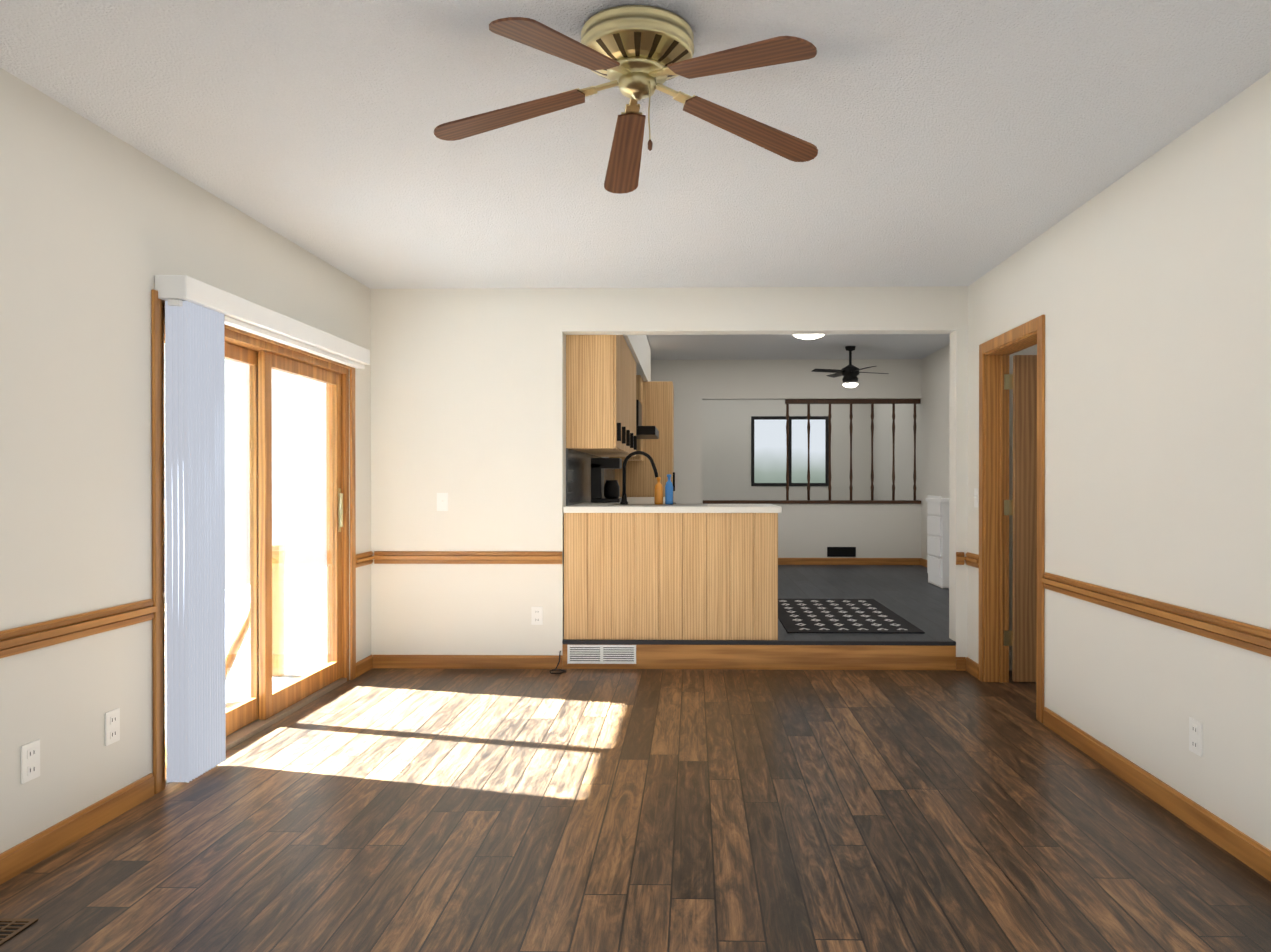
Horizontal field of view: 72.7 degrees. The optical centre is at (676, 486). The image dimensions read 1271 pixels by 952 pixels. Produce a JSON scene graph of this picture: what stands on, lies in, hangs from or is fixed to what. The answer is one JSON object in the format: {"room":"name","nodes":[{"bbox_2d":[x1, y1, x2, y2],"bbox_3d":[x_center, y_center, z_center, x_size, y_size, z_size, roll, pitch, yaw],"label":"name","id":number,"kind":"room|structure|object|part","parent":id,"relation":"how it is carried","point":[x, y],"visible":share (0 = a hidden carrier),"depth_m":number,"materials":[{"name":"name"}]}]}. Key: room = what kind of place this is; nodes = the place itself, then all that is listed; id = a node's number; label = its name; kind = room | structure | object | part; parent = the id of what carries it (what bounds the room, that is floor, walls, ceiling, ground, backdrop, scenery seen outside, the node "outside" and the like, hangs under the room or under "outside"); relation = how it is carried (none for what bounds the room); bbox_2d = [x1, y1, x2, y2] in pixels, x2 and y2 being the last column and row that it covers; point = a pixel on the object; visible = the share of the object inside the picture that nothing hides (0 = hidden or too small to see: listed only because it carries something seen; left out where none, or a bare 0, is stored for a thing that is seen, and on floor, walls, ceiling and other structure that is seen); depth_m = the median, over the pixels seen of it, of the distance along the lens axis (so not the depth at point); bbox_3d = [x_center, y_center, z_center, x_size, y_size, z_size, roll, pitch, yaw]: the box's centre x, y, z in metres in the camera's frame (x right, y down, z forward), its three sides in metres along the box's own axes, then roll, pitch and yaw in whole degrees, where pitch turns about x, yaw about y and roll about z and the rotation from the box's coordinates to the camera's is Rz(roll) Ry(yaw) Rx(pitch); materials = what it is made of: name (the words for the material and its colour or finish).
{"room":"empty living room","nodes":[
{"label":"empty living room","id":0,"kind":"room"},
{"bbox_2d":[0,68,370,853],"bbox_3d":[-2.102,-0.033,2.278,0.140,2.440,6.830,0,0,1],"label":"wall","id":1,"kind":"structure","parent":0,"point":[100,228],"depth_m":2.96,"materials":[{"name":"beige paint"}]},
{"bbox_2d":[21,739,39,783],"bbox_3d":[-2.019,0.860,2.696,0.008,0.116,0.072,0,0,1],"label":"electrical outlet","id":2,"kind":"object","parent":1,"relation":"attached to","point":[30,760],"visible":1,"depth_m":2.69,"materials":[{"name":"plastic"}]},
{"bbox_2d":[0,773,153,884],"bbox_3d":[-2.046,1.151,1.153,0.014,0.085,4.290,0,0,1],"label":"baseboard","id":3,"kind":"structure","parent":1,"relation":"attached to","point":[21,857],"depth_m":2.86,"materials":[{"name":"brown wood"}]},
{"bbox_2d":[0,599,155,657],"bbox_3d":[-2.041,0.481,1.149,0.023,0.080,4.290,0,0,1],"label":"trim","id":4,"kind":"structure","parent":1,"relation":"attached to","point":[19,640],"depth_m":2.86,"materials":[{"name":"brown wood"}]},
{"bbox_2d":[105,708,119,745],"bbox_3d":[-2.012,0.858,3.076,0.008,0.116,0.072,0,0,1],"label":"electrical outlet","id":5,"kind":"object","parent":1,"relation":"attached to","point":[112,726],"visible":1,"depth_m":3.07,"materials":[{"name":"plastic"}]},
{"bbox_2d":[151,290,355,793],"bbox_3d":[-1.985,0.209,4.282,0.015,1.935,1.960,0,0,1],"label":"door frame","id":6,"kind":"structure","parent":1,"relation":"attached to","point":[157,352],"depth_m":3.33,"materials":[{"name":"brown wood"}]},
{"bbox_2d":[163,308,348,785],"bbox_3d":[-2.058,0.236,4.284,0.121,1.882,1.854,0,0,1],"label":"patio door","id":7,"kind":"structure","parent":1,"relation":"in","point":[303,577],"depth_m":4.45,"materials":[{"name":"brown wood"}]},
{"bbox_3d":[-2.097,0.225,3.858,0.008,1.639,0.787,0,0,1],"label":"fixed glass","id":8,"kind":"part","parent":7,"relation":"part of","materials":[{"name":"clear glass"}]},
{"bbox_3d":[-2.097,0.245,3.858,0.036,1.819,0.923,0,0,1],"label":"patio door fixed stiles","id":9,"kind":"part","parent":7,"relation":"part of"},
{"bbox_3d":[-2.036,0.241,4.710,0.036,1.819,0.923,0,0,1],"label":"patio door slider stiles","id":10,"kind":"part","parent":7,"relation":"part of","materials":[{"name":"brown wood"}]},
{"bbox_3d":[-2.036,0.221,4.710,0.008,1.639,0.787,0,0,1],"label":"slider glass","id":11,"kind":"part","parent":7,"relation":"part of","materials":[{"name":"clear glass"}]},
{"bbox_3d":[-2.001,0.142,5.135,0.018,0.260,0.034,0,0,1],"label":"patio door pull","id":12,"kind":"part","parent":7,"relation":"part of","materials":[{"name":"gold metal"}]},
{"bbox_2d":[166,678,346,785],"bbox_3d":[-2.058,1.165,4.288,0.121,0.022,1.780,0,0,1],"label":"patio door sill","id":13,"kind":"structure","parent":1,"relation":"attached to","point":[237,737],"depth_m":4.25,"materials":[{"name":"wood"}]},
{"bbox_2d":[155,275,369,364],"bbox_3d":[-1.931,-0.773,4.261,0.124,0.090,1.890,0,0,1],"label":"valance","id":14,"kind":"object","parent":1,"relation":"attached to","point":[194,291],"visible":0.77,"depth_m":3.82,"materials":[{"name":"white paint"}]},
{"bbox_2d":[165,299,364,782],"bbox_3d":[-1.923,0.211,4.263,0.102,1.872,1.875,0,0,1],"label":"vertical blinds","id":15,"kind":"object","parent":1,"relation":"attached to","point":[195,530],"visible":1,"depth_m":3.40,"materials":[{"name":"grey plastic"}]},
{"bbox_2d":[356,655,372,677],"bbox_3d":[-1.966,1.128,5.417,0.014,0.085,0.280,0,0,1],"label":"baseboard","id":16,"kind":"structure","parent":1,"relation":"attached to","point":[364,665],"depth_m":5.41,"materials":[{"name":"brown wood"}]},
{"bbox_2d":[356,551,372,567],"bbox_3d":[-1.961,0.459,5.413,0.023,0.080,0.280,0,0,1],"label":"trim","id":17,"kind":"structure","parent":1,"relation":"attached to","point":[364,559],"depth_m":5.40,"materials":[{"name":"brown wood"}]},
{"bbox_2d":[0,668,1270,951],"bbox_3d":[0.877,1.248,2.166,6.100,0.120,6.705,0,0,1],"label":"floor","id":18,"kind":"structure","parent":0,"point":[644,810],"depth_m":2.92,"materials":[{"name":"laminate"}]},
{"bbox_2d":[0,918,37,945],"bbox_3d":[-1.804,1.185,2.208,0.110,0.004,0.300,0,0,1],"label":"floor vent","id":19,"kind":"object","parent":18,"relation":"in","point":[10,928],"visible":1,"depth_m":2.32,"materials":[{"name":"brown metal"}]},
{"bbox_2d":[549,651,565,673],"bbox_3d":[-0.752,1.110,5.444,0.107,0.120,0.147,0,0,1],"label":"cable","id":20,"kind":"object","parent":18,"relation":"on","point":[557,666],"visible":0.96,"depth_m":5.46,"materials":[{"name":"black plastic"}]},
{"bbox_2d":[0,0,1270,288],"bbox_3d":[-0.122,-1.313,2.233,4.100,0.120,6.830,0,0,1],"label":"ceiling","id":21,"kind":"structure","parent":0,"point":[962,142],"depth_m":2.99,"materials":[{"name":"white paint"}]},
{"bbox_2d":[434,5,817,193],"bbox_3d":[-0.136,-1.084,2.414,1.122,0.340,1.125,0,0,1],"label":"ceiling fan","id":22,"kind":"object","parent":21,"relation":"hanging from","point":[634,53],"visible":1,"depth_m":2.32,"materials":[{"name":"brown wood"}]},
{"label":"blade","id":23,"kind":"part","parent":22,"relation":"part of","materials":[{"name":"brown wood"}]},
{"bbox_3d":[-0.281,-1.051,2.060,0.116,0.006,0.452,3,13,27],"label":"blade","id":24,"kind":"part","parent":22,"relation":"part of","materials":[{"name":"brown wood"}]},
{"bbox_3d":[-0.164,-1.055,2.758,0.116,0.006,0.452,-3,-10,-9],"label":"blade","id":25,"kind":"part","parent":22,"relation":"part of","materials":[{"name":"brown wood"}]},
{"label":"blade","id":26,"kind":"part","parent":22,"relation":"part of","materials":[{"name":"brown wood"}]},
{"label":"blade","id":27,"kind":"part","parent":22,"relation":"part of","materials":[{"name":"brown wood"}]},
{"bbox_2d":[370,286,1036,669],"bbox_3d":[0.536,-0.180,5.573,5.010,2.700,0.140,0,0,1],"label":"wall","id":28,"kind":"structure","parent":0,"point":[468,400],"depth_m":5.54,"materials":[{"name":"beige paint"}]},
{"bbox_2d":[437,493,447,510],"bbox_3d":[-1.506,0.100,5.533,0.072,0.116,0.018,0,0,1],"label":"light switch","id":29,"kind":"object","parent":28,"relation":"attached to","point":[442,501],"visible":1,"depth_m":5.54,"materials":[{"name":"plastic"}]},
{"bbox_2d":[373,655,561,668],"bbox_3d":[-1.345,1.127,5.538,1.223,0.085,0.014,0,0,1],"label":"baseboard","id":30,"kind":"structure","parent":28,"relation":"attached to","point":[474,661],"depth_m":5.53,"materials":[{"name":"brown wood"}]},
{"bbox_2d":[373,551,562,563],"bbox_3d":[-1.340,0.458,5.530,1.213,0.080,0.023,0,0,1],"label":"trim","id":31,"kind":"structure","parent":28,"relation":"attached to","point":[467,557],"depth_m":5.53,"materials":[{"name":"brown wood"}]},
{"bbox_2d":[531,607,542,624],"bbox_3d":[-0.896,0.830,5.530,0.072,0.116,0.008,0,0,1],"label":"electrical outlet","id":32,"kind":"object","parent":28,"relation":"attached to","point":[536,615],"visible":1,"depth_m":5.53,"materials":[{"name":"plastic"}]},
{"bbox_2d":[567,645,635,663],"bbox_3d":[-0.480,1.075,5.521,0.440,0.120,0.008,0,0,1],"label":"air vent","id":33,"kind":"object","parent":28,"relation":"attached to","point":[601,654],"visible":1,"depth_m":5.52,"materials":[{"name":"white metal"}]},
{"bbox_2d":[562,639,955,645],"bbox_3d":[0.521,0.999,5.518,2.508,0.026,0.042,0,0,1],"label":"trim","id":34,"kind":"structure","parent":28,"relation":"attached to","point":[800,642],"depth_m":5.50,"materials":[{"name":"brown wood"}]},
{"bbox_2d":[562,644,955,669],"bbox_3d":[0.521,1.091,5.515,2.508,0.158,0.018,0,0,1],"label":"trim","id":35,"kind":"structure","parent":28,"relation":"attached to","point":[831,657],"depth_m":5.50,"materials":[{"name":"brown wood"}]},
{"bbox_2d":[956,552,964,564],"bbox_3d":[1.800,0.458,5.471,0.051,0.080,0.023,0,0,1],"label":"trim","id":36,"kind":"structure","parent":28,"relation":"attached to","point":[960,558],"depth_m":5.47,"materials":[{"name":"brown wood"}]},
{"bbox_2d":[956,657,965,670],"bbox_3d":[1.805,1.128,5.479,0.061,0.085,0.014,0,0,1],"label":"baseboard","id":37,"kind":"structure","parent":28,"relation":"attached to","point":[960,663],"depth_m":5.47,"materials":[{"name":"brown wood"}]},
{"bbox_2d":[702,400,870,502],"bbox_3d":[1.237,-0.313,13.660,3.633,2.520,0.140,0,0,1],"label":"wall","id":38,"kind":"structure","parent":0,"point":[726,449],"depth_m":13.59,"materials":[{"name":"paint"}]},
{"bbox_2d":[751,416,828,485],"bbox_3d":[1.783,-0.553,13.604,1.220,1.100,0.070,0,0,1],"label":"dining room window","id":39,"kind":"structure","parent":38,"relation":"in","point":[768,451],"depth_m":13.61,"materials":[{"name":"black plastic"}]},
{"bbox_2d":[651,359,921,557],"bbox_3d":[1.180,-0.297,10.651,3.633,2.520,0.120,0,0,1],"label":"wall","id":40,"kind":"structure","parent":0,"point":[865,530],"depth_m":10.58,"materials":[{"name":"paint"}]},
{"bbox_2d":[703,399,920,503],"bbox_3d":[1.656,-0.430,10.641,2.673,1.285,0.160,0,0,1],"label":"spindle railing","id":41,"kind":"object","parent":40,"relation":"attached to","point":[872,402],"visible":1,"depth_m":10.61,"materials":[{"name":"brown wood"}]},
{"bbox_2d":[827,547,855,556],"bbox_3d":[2.020,0.803,10.575,0.350,0.120,0.012,0,0,1],"label":"air vent","id":42,"kind":"object","parent":40,"relation":"in","point":[841,551],"visible":1,"depth_m":10.57,"materials":[{"name":"black metal"}]},
{"bbox_2d":[778,558,920,564],"bbox_3d":[1.556,0.921,10.583,2.880,0.085,0.014,0,0,1],"label":"baseboard","id":43,"kind":"structure","parent":40,"relation":"attached to","point":[848,561],"depth_m":10.57,"materials":[{"name":"brown wood"}]},
{"bbox_2d":[647,334,949,359],"bbox_3d":[1.162,-1.612,9.674,3.913,0.120,8.100,0,0,1],"label":"ceiling","id":44,"kind":"structure","parent":0,"point":[774,346],"depth_m":9.56,"materials":[{"name":"white paint"}]},
{"bbox_2d":[793,334,823,339],"bbox_3d":[1.330,-1.517,8.681,0.330,0.060,0.330,0,0,1],"label":"kitchen ceiling light","id":45,"kind":"object","parent":44,"relation":"attached to","point":[807,336],"visible":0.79,"depth_m":8.62,"materials":[{"name":"white glass"}]},
{"bbox_2d":[811,346,888,387],"bbox_3d":[1.927,-1.324,9.571,0.719,0.455,0.719,0,0,26],"label":"fan","id":46,"kind":"object","parent":44,"relation":"hanging from","point":[850,372],"visible":1,"depth_m":9.51,"materials":[{"name":"black metal"}]},
{"label":"blade","id":47,"kind":"part","parent":46,"relation":"part of","materials":[{"name":"black wood"}]},
{"label":"blade","id":48,"kind":"part","parent":46,"relation":"part of","materials":[{"name":"black wood"}]},
{"label":"blade","id":49,"kind":"part","parent":46,"relation":"part of","materials":[{"name":"black wood"}]},
{"label":"blade","id":50,"kind":"part","parent":46,"relation":"part of","materials":[{"name":"black wood"}]},
{"bbox_2d":[778,565,952,640],"bbox_3d":[1.161,1.058,9.626,3.913,0.180,8.225,0,0,1],"label":"floor","id":51,"kind":"structure","parent":0,"point":[911,594],"depth_m":7.94,"materials":[{"name":"grey plastic"}]},
{"bbox_2d":[563,512,590,639],"bbox_3d":[-0.644,0.578,5.886,0.153,0.819,0.686,0,0,1],"label":"base cabinet","id":52,"kind":"object","parent":51,"relation":"on","point":[577,525],"depth_m":5.54,"materials":[{"name":"brown wood"}]},
{"bbox_2d":[563,504,781,511],"bbox_3d":[-0.023,0.148,5.870,1.396,0.041,0.730,0,0,1],"label":"countertop","id":53,"kind":"structure","parent":52,"relation":"on","point":[577,507],"depth_m":5.51,"materials":[{"name":"white stone"}]},
{"bbox_2d":[620,451,657,503],"bbox_3d":[-0.259,-0.060,5.909,0.265,0.368,0.116,0,0,1],"label":"faucet","id":54,"kind":"object","parent":53,"relation":"on","point":[624,495],"visible":1,"depth_m":5.93,"materials":[{"name":"black metal"}]},
{"bbox_2d":[607,504,707,505],"bbox_3d":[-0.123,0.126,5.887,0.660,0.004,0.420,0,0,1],"label":"sink","id":55,"kind":"object","parent":53,"relation":"in","point":[658,505],"visible":0.96,"depth_m":5.68,"materials":[{"name":"silver metal"}]},
{"bbox_2d":[654,477,662,503],"bbox_3d":[-0.123,0.030,5.896,0.060,0.187,0.059,0,0,1],"label":"soap bottle","id":56,"kind":"object","parent":55,"relation":"on","point":[658,493],"visible":1,"depth_m":5.87,"materials":[{"name":"orange plastic"}]},
{"bbox_2d":[665,474,672,503],"bbox_3d":[-0.053,0.020,5.915,0.056,0.207,0.055,0,0,1],"label":"soap bottle","id":57,"kind":"object","parent":55,"relation":"on","point":[669,492],"visible":1,"depth_m":5.89,"materials":[{"name":"blue plastic"}]},
{"bbox_2d":[591,512,614,639],"bbox_3d":[-0.491,0.578,5.883,0.153,0.819,0.686,0,0,1],"label":"base cabinet","id":58,"kind":"object","parent":51,"relation":"on","point":[602,523],"depth_m":5.54,"materials":[{"name":"brown wood"}]},
{"bbox_2d":[580,497,664,503],"bbox_3d":[-0.377,0.548,7.662,0.619,0.859,2.825,0,0,1],"label":"countertop","id":59,"kind":"structure","parent":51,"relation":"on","point":[640,500],"depth_m":6.96,"materials":[{"name":"white stone"}]},
{"bbox_2d":[591,458,621,502],"bbox_3d":[-0.542,-0.046,6.644,0.220,0.339,0.200,0,0,1],"label":"coffee maker","id":60,"kind":"object","parent":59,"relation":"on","point":[609,490],"visible":0.98,"depth_m":6.55,"materials":[{"name":"black plastic"}]},
{"bbox_2d":[615,512,638,639],"bbox_3d":[-0.338,0.578,5.880,0.153,0.819,0.686,0,0,1],"label":"base cabinet","id":61,"kind":"object","parent":51,"relation":"on","point":[626,523],"depth_m":5.54,"materials":[{"name":"brown wood"}]},
{"bbox_2d":[615,381,674,502],"bbox_3d":[-0.334,-0.071,9.431,0.639,2.079,0.620,0,0,1],"label":"tall cabinet","id":62,"kind":"object","parent":51,"relation":"on","point":[658,413],"depth_m":9.12,"materials":[{"name":"brown wood"}]},
{"bbox_3d":[-0.032,-0.049,9.181,0.025,0.200,0.012,0,0,1],"label":"tall cabinet handle","id":63,"kind":"part","parent":62,"relation":"part of","materials":[{"name":"black metal"}]},
{"bbox_2d":[639,512,662,639],"bbox_3d":[-0.185,0.578,5.877,0.153,0.819,0.686,0,0,1],"label":"base cabinet","id":64,"kind":"object","parent":51,"relation":"on","point":[650,523],"depth_m":5.53,"materials":[{"name":"brown wood"}]},
{"bbox_2d":[663,512,682,639],"bbox_3d":[-0.033,0.578,5.874,0.152,0.819,0.686,0,0,1],"label":"base cabinet","id":65,"kind":"object","parent":51,"relation":"on","point":[672,521],"depth_m":5.53,"materials":[{"name":"brown wood"}]},
{"bbox_2d":[683,512,706,639],"bbox_3d":[0.120,0.578,5.872,0.153,0.819,0.686,0,0,1],"label":"base cabinet","id":66,"kind":"object","parent":51,"relation":"on","point":[694,523],"depth_m":5.53,"materials":[{"name":"brown wood"}]},
{"bbox_2d":[707,512,730,639],"bbox_3d":[0.272,0.578,5.869,0.153,0.819,0.686,0,0,1],"label":"base cabinet","id":67,"kind":"object","parent":51,"relation":"on","point":[709,572],"depth_m":5.53,"materials":[{"name":"brown wood"}]},
{"bbox_2d":[731,512,754,639],"bbox_3d":[0.425,0.578,5.866,0.153,0.819,0.686,0,0,1],"label":"base cabinet","id":68,"kind":"object","parent":51,"relation":"on","point":[742,523],"depth_m":5.52,"materials":[{"name":"brown wood"}]},
{"bbox_2d":[755,512,778,639],"bbox_3d":[0.578,0.578,5.863,0.153,0.819,0.686,0,0,1],"label":"base cabinet","id":69,"kind":"object","parent":51,"relation":"on","point":[766,523],"depth_m":5.52,"materials":[{"name":"brown wood"}]},
{"bbox_2d":[778,599,924,633],"bbox_3d":[1.221,0.980,6.621,0.920,0.008,1.650,0,0,1],"label":"kitchen rug","id":70,"kind":"object","parent":51,"relation":"on","point":[834,616],"visible":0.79,"depth_m":6.42,"materials":[{"name":"black fabric"}]},
{"bbox_2d":[926,496,948,588],"bbox_3d":[2.734,0.534,8.466,0.436,0.879,0.540,0,0,1],"label":"base cabinet","id":71,"kind":"object","parent":51,"relation":"on","point":[938,541],"visible":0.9,"depth_m":8.31,"materials":[{"name":"white paint"}]},
{"bbox_2d":[873,344,949,559],"bbox_3d":[3.048,-0.292,9.646,0.140,2.520,8.100,0,0,1],"label":"wall","id":72,"kind":"structure","parent":0,"point":[932,438],"depth_m":10.51,"materials":[{"name":"paint"}]},
{"bbox_2d":[920,558,926,566],"bbox_3d":[2.962,0.928,9.164,0.014,0.085,2.800,0,0,1],"label":"baseboard","id":73,"kind":"structure","parent":72,"relation":"attached to","point":[923,562],"depth_m":10.41,"materials":[{"name":"brown wood"}]},
{"bbox_2d":[968,71,1270,849],"bbox_3d":[1.858,-0.033,2.203,0.140,2.440,6.830,0,0,1],"label":"wall","id":74,"kind":"structure","parent":0,"point":[1144,287],"depth_m":3.20,"materials":[{"name":"beige paint"}]},
{"bbox_2d":[965,552,978,567],"bbox_3d":[1.836,0.459,5.362,0.023,0.080,0.240,0,0,1],"label":"trim","id":75,"kind":"structure","parent":74,"relation":"attached to","point":[972,559],"depth_m":5.34,"materials":[{"name":"brown wood"}]},
{"bbox_2d":[966,657,978,678],"bbox_3d":[1.840,1.128,5.365,0.014,0.085,0.240,0,0,1],"label":"baseboard","id":76,"kind":"structure","parent":74,"relation":"attached to","point":[972,667],"depth_m":5.34,"materials":[{"name":"brown wood"}]},
{"bbox_2d":[974,488,978,507],"bbox_3d":[1.837,0.071,5.300,0.018,0.116,0.072,0,0,1],"label":"light switch","id":77,"kind":"object","parent":74,"relation":"attached to","point":[976,497],"visible":0.95,"depth_m":5.29,"materials":[{"name":"plastic"}]},
{"bbox_2d":[978,315,1044,722],"bbox_3d":[1.898,0.160,4.749,0.157,2.028,0.946,0,0,1],"label":"door frame","id":78,"kind":"structure","parent":74,"relation":"attached to","point":[996,607],"depth_m":5.15,"materials":[{"name":"brown wood"}]},
{"bbox_2d":[1004,355,1036,681],"bbox_3d":[2.368,0.191,5.121,0.830,1.938,0.038,0,0,1],"label":"door","id":79,"kind":"structure","parent":74,"relation":"in","point":[1024,608],"depth_m":5.11,"materials":[{"name":"brown wood"}]},
{"bbox_3d":[1.978,0.907,5.149,0.050,0.090,0.004,0,0,1],"label":"right door hinge","id":80,"kind":"part","parent":79,"relation":"part of","materials":[{"name":"gold metal"}]},
{"bbox_3d":[1.978,0.127,5.145,0.050,0.090,0.004,0,0,1],"label":"right door hinge","id":81,"kind":"part","parent":79,"relation":"part of","materials":[{"name":"gold metal"}]},
{"bbox_3d":[1.978,-0.623,5.141,0.050,0.090,0.004,0,0,1],"label":"right door hinge","id":82,"kind":"part","parent":79,"relation":"part of","materials":[{"name":"gold metal"}]},
{"bbox_2d":[1042,572,1270,656],"bbox_3d":[1.765,0.479,1.597,0.023,0.080,5.330,0,0,1],"label":"trim","id":83,"kind":"structure","parent":74,"relation":"attached to","point":[1253,638],"depth_m":3.12,"materials":[{"name":"brown wood"}]},
{"bbox_2d":[1043,707,1270,881],"bbox_3d":[1.769,1.148,1.601,0.014,0.085,5.330,0,0,1],"label":"baseboard","id":84,"kind":"structure","parent":74,"relation":"attached to","point":[1250,852],"depth_m":3.13,"materials":[{"name":"brown wood"}]},
{"bbox_2d":[1189,717,1202,756],"bbox_3d":[1.798,0.868,2.989,0.008,0.116,0.072,0,0,1],"label":"electrical outlet","id":85,"kind":"object","parent":74,"relation":"attached to","point":[1195,736],"visible":1,"depth_m":2.98,"materials":[{"name":"plastic"}]},
{"bbox_3d":[-0.724,-0.292,9.717,0.140,2.520,8.100,0,0,1],"label":"wall","id":86,"kind":"structure","parent":0,"visible":0},
{"bbox_2d":[566,448,614,505],"bbox_3d":[-0.692,-0.070,7.374,0.011,0.379,3.405,0,0,1],"label":"backsplash","id":87,"kind":"structure","parent":86,"relation":"attached to","point":[578,477],"depth_m":6.27,"materials":[{"name":"tile"}]},
{"bbox_2d":[566,335,621,450],"bbox_3d":[-0.559,-0.672,5.867,0.331,0.840,0.404,0,0,1],"label":"upper cabinet","id":88,"kind":"object","parent":86,"relation":"attached to","point":[604,387],"depth_m":5.67,"materials":[{"name":"brown wood"}]},
{"bbox_2d":[580,335,629,454],"bbox_3d":[-0.552,-0.674,6.269,0.331,0.840,0.400,0,0,1],"label":"upper cabinet","id":89,"kind":"object","parent":86,"relation":"attached to","point":[625,450],"depth_m":6.34,"materials":[{"name":"brown wood"}]},
{"bbox_2d":[595,351,633,458],"bbox_3d":[-0.536,-0.678,7.069,0.331,0.840,0.400,0,0,1],"label":"upper cabinet","id":90,"kind":"object","parent":86,"relation":"attached to","point":[631,356],"depth_m":7.18,"materials":[{"name":"brown wood"}]},
{"bbox_2d":[626,343,629,446],"bbox_3d":[-0.544,-0.676,6.669,0.331,0.840,0.400,0,0,1],"label":"upper cabinet","id":91,"kind":"object","parent":86,"relation":"attached to","point":[627,348],"depth_m":6.63,"materials":[{"name":"brown wood"}]},
{"bbox_2d":[622,375,642,460],"bbox_3d":[-0.512,-0.687,8.820,0.313,0.840,0.500,0,0,1],"label":"upper cabinet","id":92,"kind":"object","parent":86,"relation":"attached to","point":[640,381],"depth_m":8.57,"materials":[{"name":"brown wood"}]},
{"bbox_2d":[634,359,637,458],"bbox_3d":[-0.529,-0.680,7.470,0.331,0.840,0.402,0,0,1],"label":"upper cabinet","id":93,"kind":"object","parent":86,"relation":"attached to","point":[635,376],"depth_m":7.55,"materials":[{"name":"brown wood"}]},
{"bbox_2d":[623,335,650,380],"bbox_3d":[-0.512,-1.321,7.688,0.359,0.438,4.057,0,0,1],"label":"soffit","id":94,"kind":"structure","parent":86,"relation":"attached to","point":[639,347],"depth_m":8.14,"materials":[{"name":"paint"}]},
{"bbox_2d":[636,400,658,438],"bbox_3d":[-0.433,-0.629,8.119,0.498,0.330,0.800,0,0,1],"label":"range hood","id":95,"kind":"object","parent":86,"relation":"attached to","point":[647,432],"visible":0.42,"depth_m":7.87,"materials":[{"name":"black metal"}]}
]}

